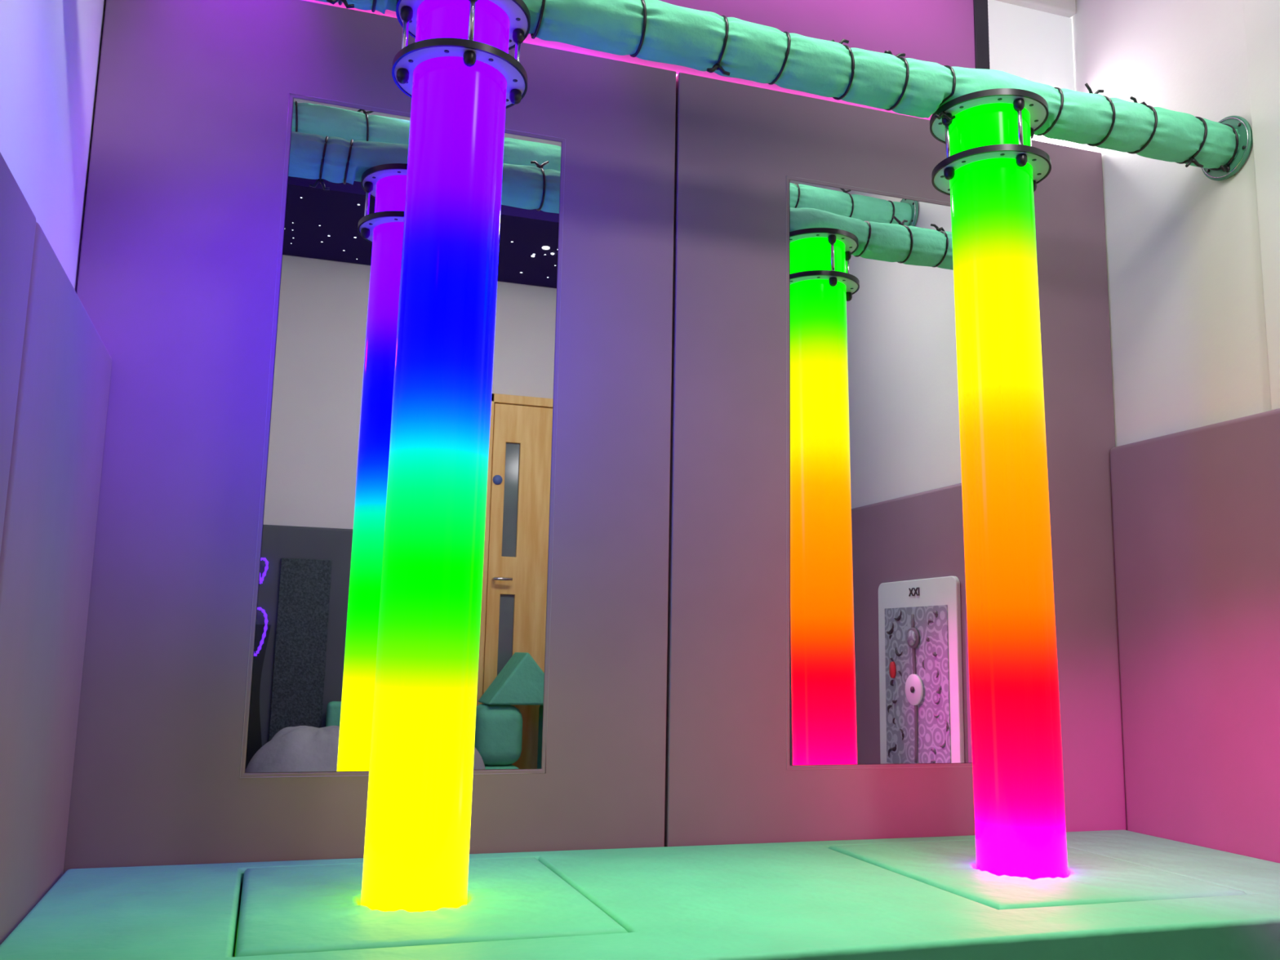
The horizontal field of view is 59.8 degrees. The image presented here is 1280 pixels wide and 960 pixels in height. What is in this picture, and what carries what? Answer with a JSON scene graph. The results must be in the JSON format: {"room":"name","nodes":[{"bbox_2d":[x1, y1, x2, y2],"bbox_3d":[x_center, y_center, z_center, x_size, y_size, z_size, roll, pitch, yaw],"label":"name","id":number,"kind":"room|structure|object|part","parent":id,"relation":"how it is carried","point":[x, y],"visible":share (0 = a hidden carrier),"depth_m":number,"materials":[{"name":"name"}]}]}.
{"room":"sensory room","nodes":[
{"label":"sensory room","id":0,"kind":"room"},
{"bbox_2d":[0,0,106,293],"bbox_3d":[-0.842,-0.617,0.799,0.200,3.400,3.960,4,-9,-18],"label":"wall","id":1,"kind":"structure","parent":0,"point":[51,50],"depth_m":2.30,"materials":[{"name":"white paint"}]},
{"bbox_2d":[0,152,36,555],"bbox_3d":[-0.798,0.288,0.956,0.099,1.662,1.479,4,-9,-18],"label":"pad","id":2,"kind":"object","parent":1,"relation":"attached to","point":[18,222],"visible":1,"depth_m":1.66,"materials":[{"name":"plastic"}]},
{"bbox_2d":[0,222,111,944],"bbox_3d":[-1.177,0.456,2.084,0.099,1.662,0.913,4,-9,-18],"label":"pad","id":3,"kind":"object","parent":1,"relation":"attached to","point":[46,555],"visible":0.82,"depth_m":2.04,"materials":[{"name":"plastic"}]},
{"bbox_2d":[304,0,975,119],"bbox_3d":[-0.080,-0.215,3.290,3.235,3.400,0.350,4,-9,-18],"label":"wall","id":4,"kind":"structure","parent":0,"point":[941,32],"depth_m":3.55,"materials":[{"name":"purple paint"}]},
{"bbox_2d":[62,0,675,874],"bbox_3d":[-0.645,0.076,2.838,1.512,2.665,0.059,4,-9,-18],"label":"wall panel","id":5,"kind":"object","parent":4,"relation":"attached to","point":[239,273],"visible":0.83,"depth_m":2.81,"materials":[{"name":"plastic"}]},
{"bbox_2d":[245,98,561,772],"bbox_3d":[-0.576,-0.125,2.865,0.714,1.700,0.008,4,-9,-18],"label":"mirror","id":6,"kind":"object","parent":5,"relation":"attached to","point":[312,688],"depth_m":2.84,"materials":[{"name":"plastic"}]},
{"bbox_2d":[664,72,1127,846],"bbox_3d":[0.794,0.177,3.305,1.506,2.665,0.059,4,-9,-18],"label":"wall panel","id":7,"kind":"object","parent":4,"relation":"attached to","point":[818,686],"visible":0.65,"depth_m":3.24,"materials":[{"name":"plastic"}]},
{"bbox_2d":[789,180,972,764],"bbox_3d":[0.756,-0.032,3.297,0.689,1.700,0.008,4,-9,-18],"label":"mirror","id":8,"kind":"object","parent":7,"relation":"attached to","point":[879,664],"depth_m":3.27,"materials":[{"name":"plastic"}]},
{"bbox_2d":[973,0,1075,146],"bbox_3d":[1.302,-1.410,3.811,0.450,0.625,0.135,4,-9,-18],"label":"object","id":9,"kind":"structure","parent":4,"relation":"in","point":[1031,40],"depth_m":3.84,"materials":[{"name":"fabric"}]},
{"bbox_3d":[1.120,-1.425,3.736,0.055,0.625,0.105,4,-9,-18],"label":"frame post","id":10,"kind":"part","parent":9,"relation":"part of","materials":[{"name":"black metal"}]},
{"bbox_2d":[987,0,1075,90],"bbox_3d":[1.331,-1.462,3.829,0.388,0.355,0.006,4,-9,-18],"label":"roller blind","id":11,"kind":"object","parent":9,"relation":"attached to","point":[1031,42],"depth_m":3.84,"materials":[{"name":"fabric"}]},
{"bbox_3d":[1.309,-1.399,3.878,0.395,0.625,0.010,4,-9,-18],"label":"pane","id":12,"kind":"part","parent":9,"relation":"part of","materials":[{"name":"white"}]},
{"bbox_2d":[1065,0,1271,446],"bbox_3d":[2.165,-0.374,1.984,0.200,3.400,4.360,4,-9,-18],"label":"wall","id":13,"kind":"structure","parent":0,"point":[1188,340],"depth_m":3.38,"materials":[{"name":"white paint"}]},
{"bbox_2d":[315,0,1253,181],"bbox_3d":[0.265,-1.064,2.751,3.044,0.204,0.182,4,-9,-18],"label":"pipe","id":14,"kind":"object","parent":13,"relation":"attached to","point":[651,30],"visible":0.92,"depth_m":2.79,"materials":[{"name":"green fabric"}]},
{"bbox_3d":[-0.583,-1.114,2.478,0.021,0.136,0.137,4,-9,-18],"label":"tie cord","id":15,"kind":"part","parent":14,"relation":"part of","materials":[{"name":"black plastic"}]},
{"bbox_3d":[-0.236,-1.095,2.587,0.016,0.131,0.132,4,-9,-18],"label":"tie cord","id":16,"kind":"part","parent":14,"relation":"part of","materials":[{"name":"black plastic"}]},
{"bbox_3d":[-0.008,-1.082,2.658,0.015,0.135,0.136,4,-9,-18],"label":"tie cord","id":17,"kind":"part","parent":14,"relation":"part of","materials":[{"name":"black plastic"}]},
{"bbox_3d":[0.188,-1.067,2.723,0.015,0.134,0.135,4,-9,-18],"label":"tie cord","id":18,"kind":"part","parent":14,"relation":"part of","materials":[{"name":"black plastic"}]},
{"bbox_3d":[0.345,-1.053,2.777,0.022,0.129,0.130,4,-9,-18],"label":"tie cord","id":19,"kind":"part","parent":14,"relation":"part of","materials":[{"name":"black plastic"}]},
{"bbox_3d":[0.512,-1.038,2.833,0.022,0.132,0.133,4,-9,-18],"label":"tie cord","id":20,"kind":"part","parent":14,"relation":"part of","materials":[{"name":"black plastic"}]},
{"bbox_3d":[0.659,-1.026,2.881,0.012,0.133,0.134,4,-9,-18],"label":"tie cord","id":21,"kind":"part","parent":14,"relation":"part of","materials":[{"name":"black plastic"}]},
{"bbox_3d":[0.788,-1.034,2.924,0.011,0.104,0.138,4,-9,-18],"label":"tie cord","id":22,"kind":"part","parent":14,"relation":"part of","materials":[{"name":"black plastic"}]},
{"bbox_3d":[1.105,-1.000,3.019,0.024,0.129,0.130,4,-9,-18],"label":"tie cord","id":23,"kind":"part","parent":14,"relation":"part of","materials":[{"name":"black plastic"}]},
{"bbox_3d":[1.263,-0.991,3.071,0.020,0.134,0.135,4,-9,-18],"label":"tie cord","id":24,"kind":"part","parent":14,"relation":"part of","materials":[{"name":"black plastic"}]},
{"bbox_3d":[1.400,-0.983,3.118,0.015,0.133,0.134,4,-9,-18],"label":"tie cord","id":25,"kind":"part","parent":14,"relation":"part of","materials":[{"name":"black plastic"}]},
{"bbox_3d":[1.567,-0.970,3.176,0.020,0.132,0.133,4,-9,-18],"label":"tie cord","id":26,"kind":"part","parent":14,"relation":"part of","materials":[{"name":"black plastic"}]},
{"bbox_3d":[1.675,-0.961,3.212,0.020,0.129,0.130,4,-9,-18],"label":"tie cord","id":27,"kind":"part","parent":14,"relation":"part of","materials":[{"name":"black plastic"}]},
{"bbox_2d":[1109,408,1279,862],"bbox_3d":[1.768,0.596,2.605,0.042,1.660,1.748,4,-9,-18],"label":"pad","id":28,"kind":"object","parent":13,"relation":"attached to","point":[1196,512],"visible":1,"depth_m":3.13,"materials":[{"name":"plastic"}]},
{"bbox_2d":[1243,0,1279,409],"bbox_3d":[2.244,-1.275,1.581,0.018,1.740,3.303,4,-9,-18],"label":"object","id":29,"kind":"structure","parent":13,"relation":"attached to","point":[1261,17],"depth_m":3.06,"materials":[{"name":"white paint"}]},
{"bbox_3d":[0.643,1.226,1.076,3.435,0.100,4.460,4,-9,-18],"label":"floor","id":30,"kind":"structure","parent":0,"visible":0},
{"bbox_2d":[360,0,530,911],"bbox_3d":[-0.432,0.126,2.340,0.301,2.402,0.301,4,-9,-18],"label":"tube","id":31,"kind":"object","parent":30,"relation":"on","point":[460,75],"visible":1,"depth_m":2.29,"materials":[{"name":"multicoloured plastic"}]},
{"bbox_3d":[-0.523,-0.986,2.475,0.013,0.137,0.013,4,-9,-18],"label":"steel rod","id":32,"kind":"part","parent":31,"relation":"part of","materials":[{"name":"silver metal"}]},
{"bbox_3d":[-0.362,-0.995,2.395,0.013,0.137,0.013,5,-9,-18],"label":"steel rod","id":33,"kind":"part","parent":31,"relation":"part of","materials":[{"name":"silver metal"}]},
{"bbox_3d":[-0.282,-0.968,2.553,0.013,0.137,0.013,4,-9,-18],"label":"steel rod","id":34,"kind":"part","parent":31,"relation":"part of","materials":[{"name":"silver metal"}]},
{"bbox_2d":[0,830,1279,959],"bbox_3d":[0.253,1.127,2.394,2.890,0.486,1.038,4,-9,-18],"label":"platform","id":35,"kind":"object","parent":30,"relation":"on","point":[796,900],"visible":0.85,"depth_m":2.18,"materials":[{"name":"green plastic"}]},
{"bbox_2d":[235,857,628,956],"bbox_3d":[-0.457,0.903,2.256,0.677,0.128,0.746,4,-9,-18],"label":"pad","id":36,"kind":"object","parent":35,"relation":"attached to","point":[295,909],"visible":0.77,"depth_m":2.10,"materials":[{"name":"green plastic"}]},
{"bbox_2d":[827,840,1247,910],"bbox_3d":[0.922,0.999,2.704,0.652,0.128,0.746,4,-9,-18],"label":"pad","id":37,"kind":"object","parent":35,"relation":"attached to","point":[950,866],"visible":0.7,"depth_m":2.55,"materials":[{"name":"green plastic"}]},
{"bbox_2d":[929,88,1068,879],"bbox_3d":[0.920,0.220,2.779,0.301,2.402,0.301,3,-9,-18],"label":"tube","id":38,"kind":"object","parent":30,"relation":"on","point":[991,171],"visible":0.98,"depth_m":2.73,"materials":[{"name":"multicoloured plastic"}]},
{"bbox_3d":[0.805,-0.890,2.906,0.013,0.137,0.013,3,-9,-18],"label":"steel rod","id":39,"kind":"part","parent":38,"relation":"part of","materials":[{"name":"silver metal"}]},
{"bbox_3d":[0.965,-0.901,2.826,0.013,0.137,0.013,3,-9,-18],"label":"steel rod","id":40,"kind":"part","parent":38,"relation":"part of","materials":[{"name":"silver metal"}]}
]}

